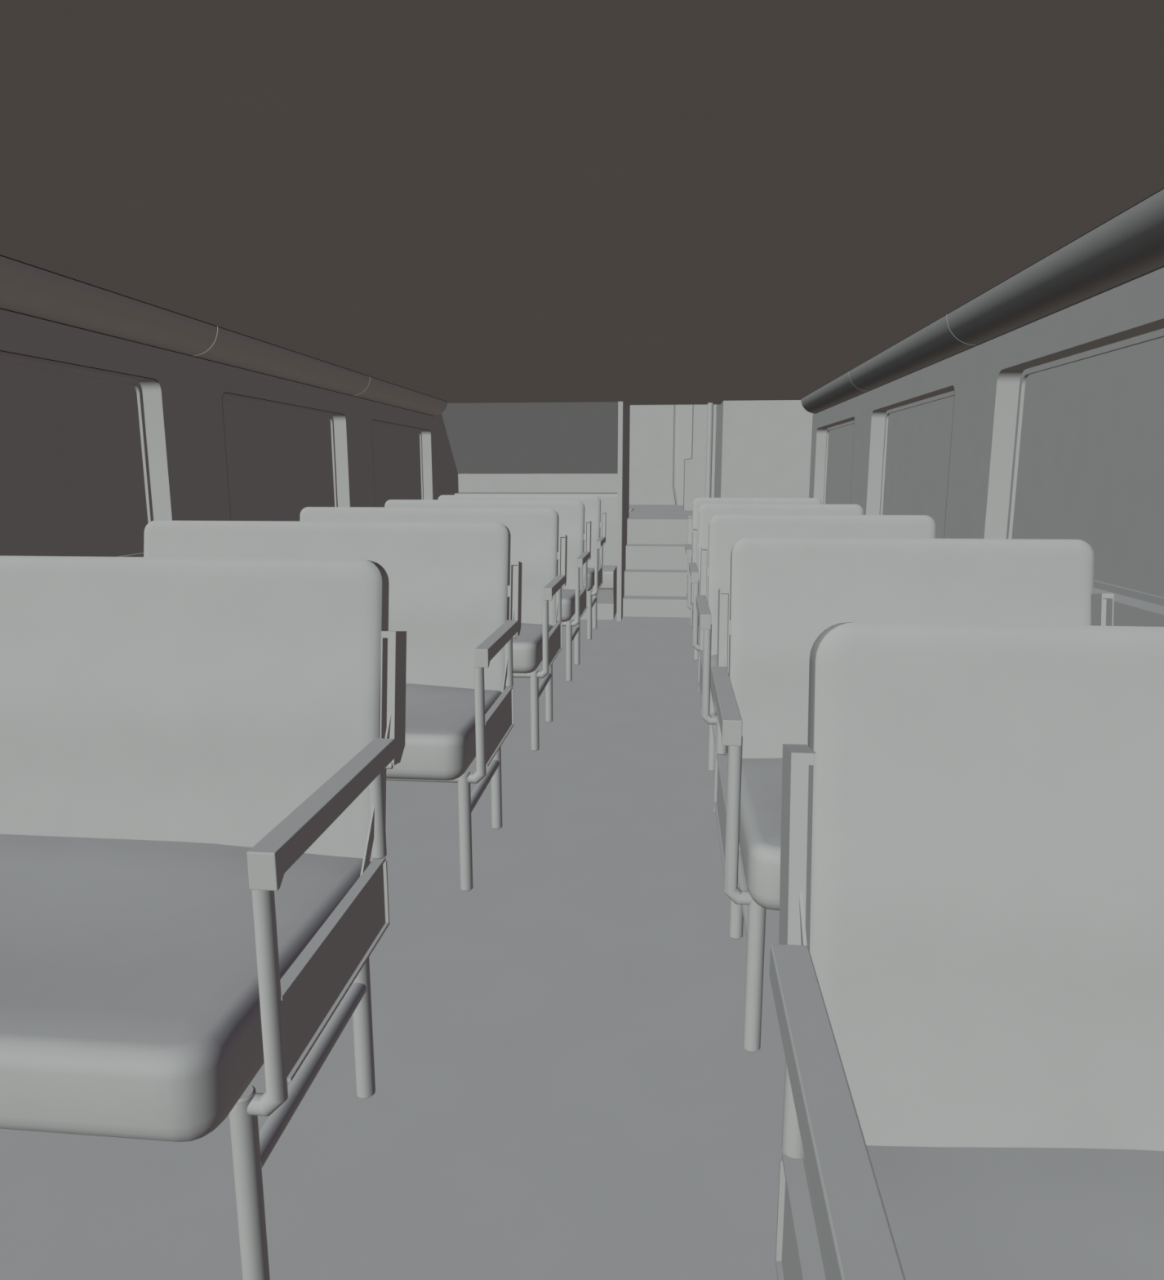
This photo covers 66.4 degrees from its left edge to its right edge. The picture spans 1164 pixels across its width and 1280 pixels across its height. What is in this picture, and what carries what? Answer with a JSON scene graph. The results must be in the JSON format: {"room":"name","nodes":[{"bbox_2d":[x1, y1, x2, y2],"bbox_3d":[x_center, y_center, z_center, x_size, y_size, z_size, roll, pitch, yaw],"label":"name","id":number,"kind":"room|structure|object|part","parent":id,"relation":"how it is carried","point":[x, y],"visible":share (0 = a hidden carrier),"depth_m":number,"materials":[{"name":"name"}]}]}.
{"room":"train carriage","nodes":[
{"label":"train carriage","id":0,"kind":"room"},
{"bbox_2d":[0,307,458,520],"bbox_3d":[-1.715,-0.353,3.733,0.080,1.903,10.100,1,11,5],"label":"wall","id":1,"kind":"structure","parent":0,"point":[184,417],"depth_m":3.84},
{"bbox_2d":[0,350,158,556],"bbox_3d":[-1.806,-0.550,2.848,0.099,0.762,1.623,1,11,5],"label":"window","id":2,"kind":"structure","parent":1,"relation":"in","point":[75,477],"depth_m":3.16,"materials":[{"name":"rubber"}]},
{"bbox_2d":[222,391,344,520],"bbox_3d":[-1.605,-0.925,4.865,0.099,0.762,1.635,1,11,5],"label":"window","id":3,"kind":"structure","parent":1,"relation":"in","point":[281,460],"depth_m":4.81,"materials":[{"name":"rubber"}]},
{"bbox_2d":[371,419,430,506],"bbox_3d":[-1.407,-1.297,6.864,0.099,0.762,1.590,1,11,5],"label":"window","id":4,"kind":"structure","parent":1,"relation":"in","point":[397,458],"depth_m":6.92,"materials":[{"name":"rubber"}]},
{"bbox_2d":[0,613,785,1279],"bbox_3d":[-0.081,0.642,3.720,3.410,0.050,10.030,1,11,5],"label":"floor","id":5,"kind":"structure","parent":0,"point":[568,1087],"depth_m":1.92,"materials":[{"name":"grey"}]},
{"bbox_2d":[0,555,406,1279],"bbox_3d":[-1.124,0.439,1.621,1.476,1.116,0.844,1,11,5],"label":"seat","id":6,"kind":"object","parent":5,"relation":"on","point":[197,753],"visible":1,"depth_m":1.79,"materials":[{"name":"grey fabric"}]},
{"bbox_2d":[0,834,370,1142],"bbox_3d":[-1.145,0.535,1.590,1.394,0.146,0.745,1,11,5],"label":"seat cushion","id":7,"kind":"object","parent":6,"relation":"on","point":[131,1001],"depth_m":1.37,"materials":[{"name":"grey fabric"}]},
{"bbox_3d":[-1.108,0.146,1.912,1.400,0.646,0.164,1,11,5],"label":"backrest","id":8,"kind":"part","parent":6,"relation":"part of","materials":[{"name":"grey fabric"}]},
{"bbox_3d":[-0.505,0.860,1.355,0.039,0.386,0.039,1,11,5],"label":"leg","id":9,"kind":"part","parent":6,"relation":"part of","materials":[{"name":"grey metal"}]},
{"bbox_3d":[-1.125,0.502,1.351,1.385,0.389,0.030,1,11,5],"label":"armrest post","id":10,"kind":"part","parent":6,"relation":"part of","materials":[{"name":"grey metal"}]},
{"bbox_3d":[-0.481,0.757,1.588,0.033,0.033,0.480,1,11,5],"label":"rail","id":11,"kind":"part","parent":6,"relation":"part of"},
{"bbox_3d":[-0.413,0.269,1.485,0.041,0.056,0.540,1,11,5],"label":"armrest","id":12,"kind":"part","parent":6,"relation":"part of","materials":[{"name":"grey"}]},
{"bbox_3d":[-0.421,0.543,1.536,0.024,0.142,0.482,1,11,5],"label":"panel","id":13,"kind":"part","parent":6,"relation":"part of","materials":[{"name":"grey"}]},
{"bbox_3d":[-0.456,0.769,1.845,0.039,0.386,0.039,1,11,5],"label":"leg","id":14,"kind":"part","parent":6,"relation":"part of","materials":[{"name":"grey metal"}]},
{"bbox_3d":[-0.402,0.332,1.744,0.030,0.201,0.030,1,11,5],"label":"armrest post","id":15,"kind":"part","parent":6,"relation":"part of","materials":[{"name":"grey metal"}]},
{"bbox_2d":[143,520,522,891],"bbox_3d":[-0.983,0.175,3.040,1.476,1.116,0.844,1,11,5],"label":"seat","id":16,"kind":"object","parent":5,"relation":"on","point":[451,584],"visible":0.47,"depth_m":3.25,"materials":[{"name":"grey fabric"}]},
{"bbox_3d":[-0.967,-0.118,3.331,1.400,0.646,0.164,1,11,5],"label":"backrest","id":17,"kind":"part","parent":16,"relation":"part of","materials":[{"name":"grey fabric"}]},
{"bbox_3d":[-0.984,0.238,2.770,1.385,0.389,0.030,1,11,5],"label":"armrest post","id":18,"kind":"part","parent":16,"relation":"part of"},
{"bbox_2d":[386,683,502,780],"bbox_3d":[-1.004,0.272,3.009,1.394,0.146,0.745,1,11,5],"label":"seat cushion","id":19,"kind":"object","parent":16,"relation":"on","point":[442,736],"depth_m":2.69,"materials":[{"name":"grey fabric"}]},
{"bbox_3d":[-0.364,0.596,2.773,0.039,0.386,0.039,1,11,5],"label":"leg","id":20,"kind":"part","parent":16,"relation":"part of","materials":[{"name":"grey metal"}]},
{"bbox_3d":[-0.340,0.493,3.007,0.033,0.033,0.480,1,11,5],"label":"rail","id":21,"kind":"part","parent":16,"relation":"part of","materials":[{"name":"grey metal"}]},
{"bbox_3d":[-0.315,0.505,3.264,0.039,0.386,0.039,1,11,5],"label":"leg","id":22,"kind":"part","parent":16,"relation":"part of","materials":[{"name":"grey metal"}]},
{"bbox_3d":[-0.272,0.006,2.904,0.041,0.056,0.540,1,11,5],"label":"armrest","id":23,"kind":"part","parent":16,"relation":"part of","materials":[{"name":"grey"}]},
{"bbox_3d":[-0.280,0.280,2.955,0.024,0.142,0.482,1,11,5],"label":"panel","id":24,"kind":"part","parent":16,"relation":"part of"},
{"bbox_3d":[-0.261,0.068,3.163,0.030,0.201,0.030,1,11,5],"label":"armrest post","id":25,"kind":"part","parent":16,"relation":"part of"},
{"bbox_2d":[299,506,567,751],"bbox_3d":[-0.842,-0.088,4.459,1.476,1.116,0.844,1,11,5],"label":"seat","id":26,"kind":"object","parent":5,"relation":"on","point":[534,531],"visible":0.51,"depth_m":4.66,"materials":[{"name":"grey fabric"}]},
{"bbox_3d":[-0.826,-0.381,4.750,1.400,0.646,0.164,1,11,5],"label":"backrest","id":27,"kind":"part","parent":26,"relation":"part of","materials":[{"name":"grey fabric"}]},
{"bbox_3d":[-0.843,-0.025,4.189,1.385,0.389,0.030,1,11,5],"label":"armrest post","id":28,"kind":"part","parent":26,"relation":"part of","materials":[{"name":"grey metal"}]},
{"bbox_2d":[512,622,553,673],"bbox_3d":[-0.863,0.008,4.428,1.394,0.146,0.745,1,11,5],"label":"seat cushion","id":29,"kind":"object","parent":26,"relation":"on","point":[529,646],"depth_m":4.04,"materials":[{"name":"grey fabric"}]},
{"bbox_3d":[-0.223,0.333,4.192,0.039,0.386,0.039,1,11,5],"label":"leg","id":30,"kind":"part","parent":26,"relation":"part of","materials":[{"name":"grey metal"}]},
{"bbox_3d":[-0.199,0.229,4.426,0.033,0.033,0.480,1,11,5],"label":"rail","id":31,"kind":"part","parent":26,"relation":"part of","materials":[{"name":"grey metal"}]},
{"bbox_3d":[-0.174,0.242,4.683,0.039,0.386,0.039,1,11,5],"label":"leg","id":32,"kind":"part","parent":26,"relation":"part of","materials":[{"name":"grey metal"}]},
{"bbox_3d":[-0.131,-0.258,4.323,0.041,0.056,0.540,1,11,5],"label":"armrest","id":33,"kind":"part","parent":26,"relation":"part of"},
{"bbox_3d":[-0.139,0.016,4.373,0.024,0.142,0.482,1,11,5],"label":"panel","id":34,"kind":"part","parent":26,"relation":"part of","materials":[{"name":"grey"}]},
{"bbox_3d":[-0.120,-0.196,4.582,0.030,0.201,0.030,1,11,5],"label":"armrest post","id":35,"kind":"part","parent":26,"relation":"part of","materials":[{"name":"grey metal"}]},
{"bbox_2d":[384,499,591,681],"bbox_3d":[-0.701,-0.352,5.878,1.476,1.116,0.844,1,11,5],"label":"seat","id":36,"kind":"object","parent":5,"relation":"on","point":[571,513],"visible":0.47,"depth_m":6.07,"materials":[{"name":"grey fabric"}]},
{"bbox_3d":[-0.685,-0.645,6.169,1.400,0.646,0.164,1,11,5],"label":"backrest","id":37,"kind":"part","parent":36,"relation":"part of","materials":[{"name":"grey fabric"}]},
{"bbox_3d":[-0.082,0.069,5.611,0.039,0.386,0.039,1,11,5],"label":"leg","id":38,"kind":"part","parent":36,"relation":"part of","materials":[{"name":"grey metal"}]},
{"bbox_3d":[-0.702,-0.289,5.607,1.385,0.389,0.030,1,11,5],"label":"armrest post","id":39,"kind":"part","parent":36,"relation":"part of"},
{"bbox_2d":[561,588,580,622],"bbox_3d":[-0.722,-0.255,5.847,1.394,0.146,0.745,1,11,5],"label":"seat cushion","id":40,"kind":"object","parent":36,"relation":"on","point":[569,596],"depth_m":5.51,"materials":[{"name":"grey fabric"}]},
{"bbox_3d":[-0.058,-0.034,5.845,0.033,0.033,0.480,1,11,5],"label":"rail","id":41,"kind":"part","parent":36,"relation":"part of","materials":[{"name":"grey metal"}]},
{"bbox_3d":[-0.033,-0.022,6.101,0.039,0.386,0.039,1,11,5],"label":"leg","id":42,"kind":"part","parent":36,"relation":"part of","materials":[{"name":"grey metal"}]},
{"bbox_3d":[0.010,-0.522,5.742,0.041,0.056,0.540,1,11,5],"label":"armrest","id":43,"kind":"part","parent":36,"relation":"part of","materials":[{"name":"grey"}]},
{"bbox_3d":[0.002,-0.247,5.792,0.024,0.142,0.482,1,11,5],"label":"panel","id":44,"kind":"part","parent":36,"relation":"part of","materials":[{"name":"grey"}]},
{"bbox_3d":[0.021,-0.459,6.000,0.030,0.201,0.030,1,11,5],"label":"armrest post","id":45,"kind":"part","parent":36,"relation":"part of","materials":[{"name":"grey metal"}]},
{"bbox_2d":[437,494,606,639],"bbox_3d":[-0.560,-0.615,7.296,1.476,1.116,0.844,1,11,5],"label":"seat","id":46,"kind":"object","parent":5,"relation":"on","point":[592,504],"visible":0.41,"depth_m":7.49,"materials":[{"name":"grey fabric"}]},
{"bbox_3d":[-0.544,-0.908,7.588,1.400,0.646,0.164,1,11,5],"label":"backrest","id":47,"kind":"part","parent":46,"relation":"part of","materials":[{"name":"grey fabric"}]},
{"bbox_3d":[0.059,-0.194,7.030,0.039,0.386,0.039,1,11,5],"label":"leg","id":48,"kind":"part","parent":46,"relation":"part of","materials":[{"name":"grey metal"}]},
{"bbox_2d":[586,567,594,591],"bbox_3d":[-0.581,-0.519,7.266,1.394,0.146,0.745,1,11,5],"label":"seat cushion","id":49,"kind":"object","parent":46,"relation":"on","point":[590,571],"depth_m":6.87,"materials":[{"name":"grey fabric"}]},
{"bbox_3d":[0.083,-0.298,7.264,0.033,0.033,0.480,1,11,5],"label":"rail","id":50,"kind":"part","parent":46,"relation":"part of","materials":[{"name":"grey metal"}]},
{"bbox_3d":[0.108,-0.285,7.520,0.039,0.386,0.039,1,11,5],"label":"leg","id":51,"kind":"part","parent":46,"relation":"part of","materials":[{"name":"grey metal"}]},
{"bbox_3d":[-0.561,-0.552,7.026,1.385,0.389,0.030,1,11,5],"label":"armrest post","id":52,"kind":"part","parent":46,"relation":"part of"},
{"bbox_3d":[0.151,-0.785,7.160,0.041,0.056,0.540,1,11,5],"label":"armrest","id":53,"kind":"part","parent":46,"relation":"part of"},
{"bbox_3d":[0.143,-0.511,7.211,0.024,0.142,0.482,1,11,5],"label":"panel","id":54,"kind":"part","parent":46,"relation":"part of","materials":[{"name":"grey"}]},
{"bbox_3d":[0.162,-0.723,7.419,0.030,0.201,0.030,1,11,5],"label":"armrest post","id":55,"kind":"part","parent":46,"relation":"part of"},
{"bbox_2d":[454,492,617,619],"bbox_3d":[-0.456,-0.792,8.241,1.543,1.118,0.728,1,11,5],"label":"bench","id":56,"kind":"object","parent":5,"relation":"on","point":[606,596],"visible":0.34,"depth_m":8.27,"materials":[{"name":"grey fabric"}]},
{"bbox_3d":[-0.429,-1.059,8.464,1.543,0.664,0.185,1,11,5],"label":"backrest","id":57,"kind":"part","parent":56,"relation":"part of","materials":[{"name":"grey fabric"}]},
{"bbox_2d":[591,564,617,589],"bbox_3d":[-0.457,-0.601,8.263,1.543,0.160,0.700,1,11,5],"label":"seat cushion","id":58,"kind":"object","parent":56,"relation":"on","point":[610,571],"depth_m":7.87,"materials":[{"name":"grey fabric"}]},
{"bbox_2d":[616,401,630,621],"bbox_3d":[0.395,-1.420,8.389,0.041,2.300,1.350,1,11,5],"label":"wall","id":59,"kind":"structure","parent":5,"relation":"on","point":[624,411],"depth_m":7.90,"materials":[{"name":"grey"}]},
{"bbox_2d":[622,518,692,617],"bbox_3d":[0.842,-0.712,8.525,0.848,0.858,0.894,1,11,5],"label":"staircase","id":60,"kind":"structure","parent":5,"relation":"on","point":[655,572],"depth_m":8.50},
{"bbox_2d":[705,402,713,497],"bbox_3d":[1.121,-1.132,7.925,0.068,1.902,0.068,1,11,5],"label":"pole","id":61,"kind":"object","parent":5,"relation":"on","point":[710,405],"visible":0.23,"depth_m":7.81,"materials":[{"name":"grey metal"}]},
{"bbox_2d":[684,497,822,660],"bbox_3d":[1.263,-0.452,6.415,1.033,1.116,0.844,1,11,5],"label":"seat","id":62,"kind":"object","parent":5,"relation":"on","point":[698,503],"visible":0.23,"depth_m":6.66,"materials":[{"name":"grey fabric"}]},
{"bbox_3d":[0.774,-0.369,6.444,0.024,0.142,0.482,1,11,5],"label":"panel","id":63,"kind":"part","parent":62,"relation":"part of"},
{"bbox_3d":[0.766,-0.643,6.395,0.041,0.056,0.540,1,11,5],"label":"armrest","id":64,"kind":"part","parent":62,"relation":"part of","materials":[{"name":"grey"}]},
{"bbox_3d":[1.208,-0.390,6.150,0.947,0.389,0.030,1,11,5],"label":"armrest post","id":65,"kind":"part","parent":62,"relation":"part of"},
{"bbox_3d":[0.810,-0.050,6.252,0.039,0.386,0.039,1,11,5],"label":"leg","id":66,"kind":"part","parent":62,"relation":"part of","materials":[{"name":"grey metal"}]},
{"bbox_3d":[1.313,-0.744,6.703,0.957,0.646,0.164,1,11,5],"label":"backrest","id":67,"kind":"part","parent":62,"relation":"part of","materials":[{"name":"grey fabric"}]},
{"bbox_2d":[688,503,863,713],"bbox_3d":[1.122,-0.188,4.996,1.033,1.116,0.844,1,11,5],"label":"seat","id":68,"kind":"object","parent":5,"relation":"on","point":[707,512],"visible":0.25,"depth_m":5.25,"materials":[{"name":"grey fabric"}]},
{"bbox_3d":[0.633,-0.105,5.025,0.024,0.142,0.482,1,11,5],"label":"panel","id":69,"kind":"part","parent":68,"relation":"part of","materials":[{"name":"grey"}]},
{"bbox_3d":[0.661,-0.317,5.233,0.030,0.201,0.030,1,11,5],"label":"armrest post","id":70,"kind":"part","parent":68,"relation":"part of","materials":[{"name":"grey metal"}]},
{"bbox_3d":[0.625,-0.379,4.976,0.041,0.056,0.540,1,11,5],"label":"armrest","id":71,"kind":"part","parent":68,"relation":"part of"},
{"bbox_3d":[1.067,-0.126,4.731,0.947,0.389,0.030,1,11,5],"label":"armrest post","id":72,"kind":"part","parent":68,"relation":"part of","materials":[{"name":"grey metal"}]},
{"bbox_3d":[1.172,-0.480,5.284,0.957,0.646,0.164,1,11,5],"label":"backrest","id":73,"kind":"part","parent":68,"relation":"part of","materials":[{"name":"grey fabric"}]},
{"bbox_2d":[695,514,935,812],"bbox_3d":[0.981,0.076,3.577,1.033,1.116,0.844,1,11,5],"label":"seat","id":74,"kind":"object","parent":5,"relation":"on","point":[725,531],"visible":0.3,"depth_m":3.83,"materials":[{"name":"grey fabric"}]},
{"bbox_3d":[0.492,0.159,3.607,0.024,0.142,0.482,1,11,5],"label":"panel","id":75,"kind":"part","parent":74,"relation":"part of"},
{"bbox_3d":[0.520,-0.053,3.814,0.030,0.201,0.030,1,11,5],"label":"armrest post","id":76,"kind":"part","parent":74,"relation":"part of","materials":[{"name":"grey metal"}]},
{"bbox_3d":[0.484,-0.116,3.557,0.041,0.056,0.540,1,11,5],"label":"armrest","id":77,"kind":"part","parent":74,"relation":"part of","materials":[{"name":"grey"}]},
{"bbox_3d":[0.926,0.138,3.312,0.947,0.389,0.030,1,11,5],"label":"armrest post","id":78,"kind":"part","parent":74,"relation":"part of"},
{"bbox_3d":[0.577,0.386,3.904,0.039,0.386,0.039,1,11,5],"label":"leg","id":79,"kind":"part","parent":74,"relation":"part of","materials":[{"name":"grey metal"}]},
{"bbox_3d":[0.553,0.374,3.648,0.033,0.033,0.480,1,11,5],"label":"rail","id":80,"kind":"part","parent":74,"relation":"part of","materials":[{"name":"grey metal"}]},
{"bbox_2d":[710,654,717,715],"bbox_3d":[0.992,0.173,3.544,0.951,0.146,0.745,1,11,5],"label":"seat cushion","id":81,"kind":"object","parent":74,"relation":"on","point":[713,657],"depth_m":3.59,"materials":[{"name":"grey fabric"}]},
{"bbox_3d":[0.528,0.477,3.414,0.039,0.386,0.039,1,11,5],"label":"leg","id":82,"kind":"part","parent":74,"relation":"part of","materials":[{"name":"grey metal"}]},
{"bbox_3d":[1.031,-0.217,3.865,0.957,0.646,0.164,1,11,5],"label":"backrest","id":83,"kind":"part","parent":74,"relation":"part of","materials":[{"name":"grey fabric"}]},
{"bbox_2d":[711,537,1114,1052],"bbox_3d":[0.840,0.339,2.158,1.033,1.116,0.844,1,11,5],"label":"seat","id":84,"kind":"object","parent":5,"relation":"on","point":[784,593],"visible":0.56,"depth_m":2.41,"materials":[{"name":"grey fabric"}]},
{"bbox_3d":[0.351,0.422,2.188,0.024,0.142,0.482,1,11,5],"label":"panel","id":85,"kind":"part","parent":84,"relation":"part of","materials":[{"name":"grey"}]},
{"bbox_3d":[0.379,0.211,2.395,0.030,0.201,0.030,1,11,5],"label":"armrest post","id":86,"kind":"part","parent":84,"relation":"part of","materials":[{"name":"grey metal"}]},
{"bbox_3d":[0.343,0.148,2.139,0.041,0.056,0.540,1,11,5],"label":"armrest","id":87,"kind":"part","parent":84,"relation":"part of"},
{"bbox_3d":[0.436,0.650,2.485,0.039,0.386,0.039,1,11,5],"label":"leg","id":88,"kind":"part","parent":84,"relation":"part of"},
{"bbox_3d":[0.785,0.401,1.893,0.947,0.389,0.030,1,11,5],"label":"armrest post","id":89,"kind":"part","parent":84,"relation":"part of","materials":[{"name":"grey metal"}]},
{"bbox_3d":[0.412,0.638,2.229,0.033,0.033,0.480,1,11,5],"label":"rail","id":90,"kind":"part","parent":84,"relation":"part of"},
{"bbox_3d":[0.387,0.741,1.995,0.039,0.386,0.039,1,11,5],"label":"leg","id":91,"kind":"part","parent":84,"relation":"part of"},
{"bbox_2d":[727,758,782,910],"bbox_3d":[0.851,0.436,2.125,0.951,0.146,0.745,1,11,5],"label":"seat cushion","id":92,"kind":"object","parent":84,"relation":"on","point":[759,828],"depth_m":1.95,"materials":[{"name":"grey fabric"}]},
{"bbox_3d":[0.890,0.047,2.446,0.957,0.646,0.164,1,11,5],"label":"backrest","id":93,"kind":"part","parent":84,"relation":"part of","materials":[{"name":"grey fabric"}]},
{"bbox_2d":[768,622,1163,1279],"bbox_3d":[0.699,0.603,0.740,1.033,1.116,0.844,1,11,5],"label":"seat","id":94,"kind":"object","parent":5,"relation":"on","point":[966,972],"visible":1,"depth_m":1.01,"materials":[{"name":"grey fabric"}]},
{"bbox_3d":[0.238,0.474,0.976,0.030,0.201,0.030,1,11,5],"label":"armrest post","id":95,"kind":"part","parent":94,"relation":"part of","materials":[{"name":"grey metal"}]},
{"bbox_3d":[0.210,0.686,0.769,0.024,0.142,0.482,1,11,5],"label":"panel","id":96,"kind":"part","parent":94,"relation":"part of","materials":[{"name":"grey"}]},
{"bbox_3d":[0.202,0.411,0.720,0.041,0.056,0.540,1,11,5],"label":"armrest","id":97,"kind":"part","parent":94,"relation":"part of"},
{"bbox_2d":[802,1145,1163,1279],"bbox_3d":[0.710,0.700,0.706,0.951,0.146,0.745,1,11,5],"label":"seat cushion","id":98,"kind":"object","parent":94,"relation":"on","point":[953,1212],"depth_m":0.93,"materials":[{"name":"grey fabric"}]},
{"bbox_2d":[441,401,617,473],"bbox_3d":[-0.436,-1.828,8.121,1.574,0.605,0.728,1,11,5],"label":"wall","id":99,"kind":"structure","parent":0,"point":[497,437],"depth_m":8.07,"materials":[{"name":"grey"}]},
{"bbox_2d":[447,400,756,404],"bbox_3d":[0.359,-2.105,7.790,3.410,0.060,0.420,1,11,5],"label":"trim","id":100,"kind":"structure","parent":99,"relation":"attached to","point":[638,402],"depth_m":7.75,"materials":[{"name":"grey"}]},
{"bbox_2d":[457,473,617,493],"bbox_3d":[-0.404,-0.952,8.616,1.574,1.296,0.070,1,11,5],"label":"wall","id":101,"kind":"structure","parent":0,"point":[607,483],"depth_m":8.48,"materials":[{"name":"grey"}]},
{"bbox_2d":[0,0,1163,402],"bbox_3d":[-0.115,-1.219,3.019,3.410,0.060,9.330,1,11,5],"label":"ceiling","id":102,"kind":"structure","parent":0,"point":[450,201],"depth_m":1.83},
{"bbox_2d":[0,254,217,356],"bbox_3d":[-1.782,-0.913,1.875,0.120,0.123,3.855,1,11,5],"label":"duct","id":103,"kind":"object","parent":102,"relation":"attached to","point":[25,288],"visible":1,"depth_m":3.01,"materials":[{"name":"rubber"}]},
{"bbox_2d":[193,326,369,395],"bbox_3d":[-1.500,-1.441,4.715,0.120,0.123,1.941,1,11,5],"label":"duct","id":104,"kind":"object","parent":102,"relation":"attached to","point":[229,347],"visible":0.97,"depth_m":4.43,"materials":[{"name":"rubber"}]},
{"bbox_2d":[353,376,447,416],"bbox_3d":[-1.308,-1.800,6.645,0.120,0.123,1.996,1,11,5],"label":"duct","id":105,"kind":"object","parent":102,"relation":"attached to","point":[378,390],"visible":0.97,"depth_m":6.43,"materials":[{"name":"rubber"}]},
{"bbox_2d":[800,370,867,413],"bbox_3d":[1.766,-1.745,6.349,0.120,0.123,1.996,1,11,5],"label":"duct","id":106,"kind":"object","parent":102,"relation":"attached to","point":[840,389],"visible":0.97,"depth_m":6.13,"materials":[{"name":"rubber"}]},
{"bbox_2d":[848,313,975,391],"bbox_3d":[1.574,-1.386,4.419,0.120,0.123,1.941,1,11,5],"label":"duct","id":107,"kind":"object","parent":102,"relation":"attached to","point":[935,342],"visible":0.97,"depth_m":4.12,"materials":[{"name":"rubber"}]},
{"bbox_2d":[946,186,1163,346],"bbox_3d":[1.292,-0.859,1.580,0.120,0.123,3.855,1,11,5],"label":"duct","id":108,"kind":"object","parent":102,"relation":"attached to","point":[1127,246],"visible":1,"depth_m":2.45,"materials":[{"name":"rubber"}]},
{"bbox_2d":[629,404,675,504],"bbox_3d":[0.853,-2.800,12.808,3.210,1.802,0.050,1,11,5],"label":"wall","id":109,"kind":"structure","parent":0,"point":[651,446],"depth_m":12.79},
{"bbox_2d":[628,504,693,518],"bbox_3d":[0.652,-1.566,10.937,3.210,0.060,4.100,1,11,5],"label":"floor","id":110,"kind":"structure","parent":0,"point":[640,511],"depth_m":10.35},
{"bbox_2d":[672,404,693,505],"bbox_3d":[1.679,-2.790,12.595,0.765,1.740,0.190,1,11,5],"label":"column","id":111,"kind":"structure","parent":110,"relation":"on","point":[682,419],"depth_m":12.54,"materials":[{"name":"grey rubber"}]},
{"bbox_2d":[683,404,716,510],"bbox_3d":[1.727,-2.474,10.907,0.935,1.734,0.500,1,11,5],"label":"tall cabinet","id":112,"kind":"object","parent":110,"relation":"on","point":[695,468],"visible":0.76,"depth_m":10.74,"materials":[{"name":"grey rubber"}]},
{"bbox_2d":[714,400,813,497],"bbox_3d":[1.622,-1.529,8.154,0.745,2.600,1.170,1,11,5],"label":"wall","id":113,"kind":"structure","parent":0,"point":[763,447],"depth_m":7.55,"materials":[{"name":"grey"}]},
{"bbox_2d":[808,266,1163,626],"bbox_3d":[1.522,-0.225,3.042,0.080,1.903,9.330,1,11,5],"label":"wall","id":114,"kind":"structure","parent":0,"point":[984,377],"depth_m":3.34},
{"bbox_2d":[822,417,854,504],"bbox_3d":[1.886,-1.238,6.547,0.099,0.762,1.590,1,11,5],"label":"window","id":115,"kind":"structure","parent":114,"relation":"in","point":[840,437],"depth_m":6.74,"materials":[{"name":"glass"}]},
{"bbox_2d":[879,386,954,538],"bbox_3d":[1.688,-0.867,4.549,0.099,0.762,1.635,1,11,5],"label":"window","id":116,"kind":"structure","parent":114,"relation":"in","point":[917,435],"depth_m":4.58,"materials":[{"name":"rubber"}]},
{"bbox_2d":[1006,328,1163,606],"bbox_3d":[1.487,-0.492,2.532,0.099,0.762,1.623,1,11,5],"label":"window","id":117,"kind":"structure","parent":114,"relation":"in","point":[1088,464],"depth_m":2.63,"materials":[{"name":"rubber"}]}
]}

